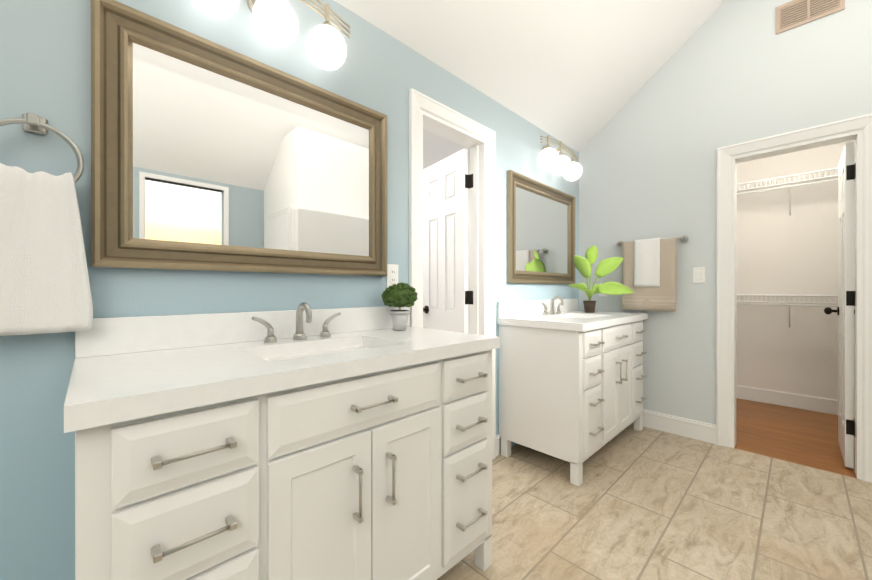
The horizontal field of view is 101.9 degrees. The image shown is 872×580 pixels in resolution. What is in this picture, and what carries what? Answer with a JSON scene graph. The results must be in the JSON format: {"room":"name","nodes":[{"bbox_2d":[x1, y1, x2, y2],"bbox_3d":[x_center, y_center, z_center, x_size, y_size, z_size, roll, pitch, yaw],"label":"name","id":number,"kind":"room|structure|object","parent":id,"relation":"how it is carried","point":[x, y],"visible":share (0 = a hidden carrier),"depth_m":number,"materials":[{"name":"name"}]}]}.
{"room":"bathroom","nodes":[
{"label":"bathroom","id":0,"kind":"room"},
{"bbox_2d":[0,0,578,579],"bbox_3d":[-0.683,-0.136,1.381,5.690,2.475,0.120,0,0,-44],"label":"wall","id":1,"kind":"structure","parent":0,"point":[46,58],"depth_m":1.06,"materials":[{"name":"blue paint"}]},
{"bbox_2d":[0,112,92,335],"bbox_3d":[-1.033,-0.173,0.901,0.228,0.567,0.074,0,0,-44],"label":"towel ring","id":2,"kind":"object","parent":1,"relation":"attached to","point":[44,283],"visible":0.98,"depth_m":0.90,"materials":[{"name":"white fabric"}]},
{"bbox_2d":[91,0,386,275],"bbox_3d":[-0.605,-0.450,1.346,1.015,0.767,0.035,0,0,-44],"label":"mirror","id":3,"kind":"object","parent":1,"relation":"attached to","point":[207,155],"visible":1,"depth_m":1.22,"materials":[{"name":"brown metal"}]},
{"bbox_2d":[191,0,350,69],"bbox_3d":[-0.578,-0.997,1.258,0.590,0.261,0.197,0,0,-44],"label":"sconce","id":4,"kind":"object","parent":1,"relation":"attached to","point":[275,23],"visible":1,"depth_m":1.24,"materials":[{"name":"beige glass"}]},
{"bbox_2d":[387,264,397,286],"bbox_3d":[-0.213,-0.069,1.748,0.072,0.116,0.008,0,0,-44],"label":"outlet","id":5,"kind":"object","parent":1,"relation":"attached to","point":[392,274],"visible":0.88,"depth_m":1.74,"materials":[{"name":"white plastic"}]},
{"bbox_2d":[423,148,472,332],"bbox_3d":[0.091,0.077,2.563,0.185,2.022,0.562,0,0,-44],"label":"door leaf","id":6,"kind":"structure","parent":1,"relation":"in","point":[447,293],"depth_m":2.50,"materials":[{"name":"white wood"}]},
{"bbox_2d":[409,88,495,458],"bbox_3d":[0.084,0.033,2.113,0.720,2.135,0.144,0,0,-44],"label":"door frame","id":7,"kind":"structure","parent":1,"relation":"attached to","point":[442,120],"depth_m":2.27,"materials":[{"name":"white wood"}]},
{"bbox_2d":[507,170,574,283],"bbox_3d":[0.859,-0.435,2.774,1.005,0.770,0.035,0,0,-44],"label":"mirror","id":8,"kind":"object","parent":1,"relation":"attached to","point":[540,233],"visible":0.98,"depth_m":2.72,"materials":[{"name":"brown metal"}]},
{"bbox_2d":[538,135,581,180],"bbox_3d":[0.946,-1.017,2.745,0.613,0.261,0.197,0,0,-44],"label":"sconce","id":9,"kind":"object","parent":1,"relation":"attached to","point":[560,164],"visible":1,"depth_m":2.67,"materials":[{"name":"beige glass"}]},
{"bbox_2d":[423,129,469,169],"bbox_3d":[-0.488,-1.390,2.862,2.600,0.100,1.730,0,0,-44],"label":"ceiling","id":10,"kind":"structure","parent":0,"point":[437,148],"depth_m":3.35,"materials":[{"name":"white paint"}]},
{"bbox_2d":[469,162,469,332],"bbox_3d":[0.448,-0.122,3.694,0.100,2.440,1.610,0,0,-44],"label":"wall","id":11,"kind":"structure","parent":0,"point":[469,249],"depth_m":3.71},
{"bbox_2d":[334,0,725,152],"bbox_3d":[0.685,-2.064,-0.025,5.690,1.625,3.800,0,0,-44],"label":"ceiling","id":12,"kind":"structure","parent":0,"point":[576,75],"depth_m":2.25,"materials":[{"name":"white paint"}]},
{"bbox_2d":[437,423,871,579],"bbox_3d":[0.643,1.154,-0.062,5.570,0.100,4.040,0,0,-44],"label":"floor","id":13,"kind":"structure","parent":0,"point":[645,503],"depth_m":1.71,"materials":[{"name":"beige tile"}]},
{"bbox_2d":[64,302,499,579],"bbox_3d":[-0.365,0.574,1.185,1.194,1.057,0.598,0,0,-44],"label":"bathroom vanity","id":14,"kind":"object","parent":13,"relation":"on","point":[304,441],"visible":1,"depth_m":0.90,"materials":[{"name":"white wood"}]},
{"bbox_2d":[381,283,417,329],"bbox_3d":[-0.167,0.074,1.642,0.174,0.220,0.158,0,0,-44],"label":"topiary plant","id":15,"kind":"object","parent":14,"relation":"on","point":[399,295],"visible":1,"depth_m":1.60,"materials":[{"name":"green plant"}]},
{"bbox_2d":[497,296,646,486],"bbox_3d":[1.043,0.572,2.559,1.189,1.057,0.598,0,0,-44],"label":"bathroom vanity","id":16,"kind":"object","parent":13,"relation":"on","point":[571,376],"visible":1,"depth_m":2.19,"materials":[{"name":"white wood"}]},
{"bbox_2d":[568,245,634,312],"bbox_3d":[1.292,-0.086,2.771,0.339,0.538,0.411,0,0,-44],"label":"leafy plant","id":17,"kind":"object","parent":16,"relation":"on","point":[605,267],"visible":1,"depth_m":2.82,"materials":[{"name":"green plant"}]},
{"bbox_2d":[579,0,871,424],"bbox_3d":[2.679,-0.819,1.922,0.120,3.840,3.800,0,0,-44],"label":"wall","id":18,"kind":"structure","parent":0,"point":[730,72],"depth_m":2.61,"materials":[{"name":"blue paint"}]},
{"bbox_2d":[599,283,606,296],"bbox_3d":[1.456,-0.001,3.084,0.008,0.116,0.072,0,0,-44],"label":"outlet","id":19,"kind":"object","parent":18,"relation":"attached to","point":[602,295],"visible":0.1,"depth_m":3.09,"materials":[{"name":"white plastic"}]},
{"bbox_2d":[616,235,687,310],"bbox_3d":[1.679,-0.126,2.792,0.094,0.571,0.502,0,0,-44],"label":"towel bar","id":20,"kind":"object","parent":18,"relation":"attached to","point":[649,272],"visible":0.98,"depth_m":2.75,"materials":[{"name":"beige fabric"}]},
{"bbox_2d":[632,409,715,443],"bbox_3d":[1.651,1.032,2.878,0.020,0.135,1.000,0,0,-44],"label":"baseboard","id":21,"kind":"structure","parent":18,"relation":"attached to","point":[693,429],"depth_m":2.67,"materials":[{"name":"white wood"}]},
{"bbox_2d":[693,267,704,282],"bbox_3d":[1.931,-0.110,2.597,0.008,0.116,0.072,0,0,-44],"label":"rocker light switch","id":22,"kind":"object","parent":18,"relation":"attached to","point":[698,274],"visible":1,"depth_m":2.59,"materials":[{"name":"white plastic"}]},
{"bbox_2d":[716,113,871,482],"bbox_3d":[2.300,0.048,2.294,0.144,2.105,0.740,0,0,-44],"label":"door frame","id":23,"kind":"structure","parent":18,"relation":"attached to","point":[858,129],"depth_m":2.22,"materials":[{"name":"white wood"}]},
{"bbox_2d":[776,0,844,34],"bbox_3d":[2.316,-1.752,2.198,0.010,0.175,0.295,0,0,-44],"label":"air vent","id":24,"kind":"object","parent":18,"relation":"in","point":[792,14],"visible":1,"depth_m":2.22,"materials":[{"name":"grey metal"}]},
{"bbox_2d":[824,142,855,468],"bbox_3d":[2.713,0.092,2.341,0.584,1.993,0.180,0,0,-44],"label":"closet door leaf","id":25,"kind":"structure","parent":18,"relation":"in","point":[845,310],"depth_m":2.18,"materials":[{"name":"white wood"}]},
{"bbox_2d":[736,140,854,402],"bbox_3d":[3.361,-0.121,3.357,0.100,2.440,2.200,0,0,-44],"label":"wall","id":26,"kind":"structure","parent":0,"point":[781,250],"depth_m":3.29,"materials":[{"name":"white paint"}]},
{"bbox_2d":[737,167,838,214],"bbox_3d":[3.212,-0.854,3.211,0.311,0.312,1.987,0,0,-44],"label":"closet shelf","id":27,"kind":"object","parent":26,"relation":"attached to","point":[789,176],"visible":0.44,"depth_m":3.14,"materials":[{"name":"white metal"}]},
{"bbox_2d":[736,385,854,417],"bbox_3d":[3.319,1.034,3.318,0.019,0.130,2.000,0,0,-44],"label":"baseboard","id":28,"kind":"structure","parent":26,"relation":"attached to","point":[818,404],"depth_m":3.31,"materials":[{"name":"white wood"}]},
{"bbox_2d":[737,294,854,326],"bbox_3d":[3.212,0.196,3.213,0.311,0.312,1.987,0,0,-44],"label":"closet shelf","id":29,"kind":"object","parent":26,"relation":"attached to","point":[789,296],"visible":0.62,"depth_m":3.13,"materials":[{"name":"white metal"}]},
{"bbox_2d":[735,398,856,477],"bbox_3d":[2.824,1.150,2.835,1.600,0.100,2.200,0,0,-44],"label":"floor","id":30,"kind":"structure","parent":0,"point":[808,438],"depth_m":2.67,"materials":[{"name":"brown wood"}]}
]}

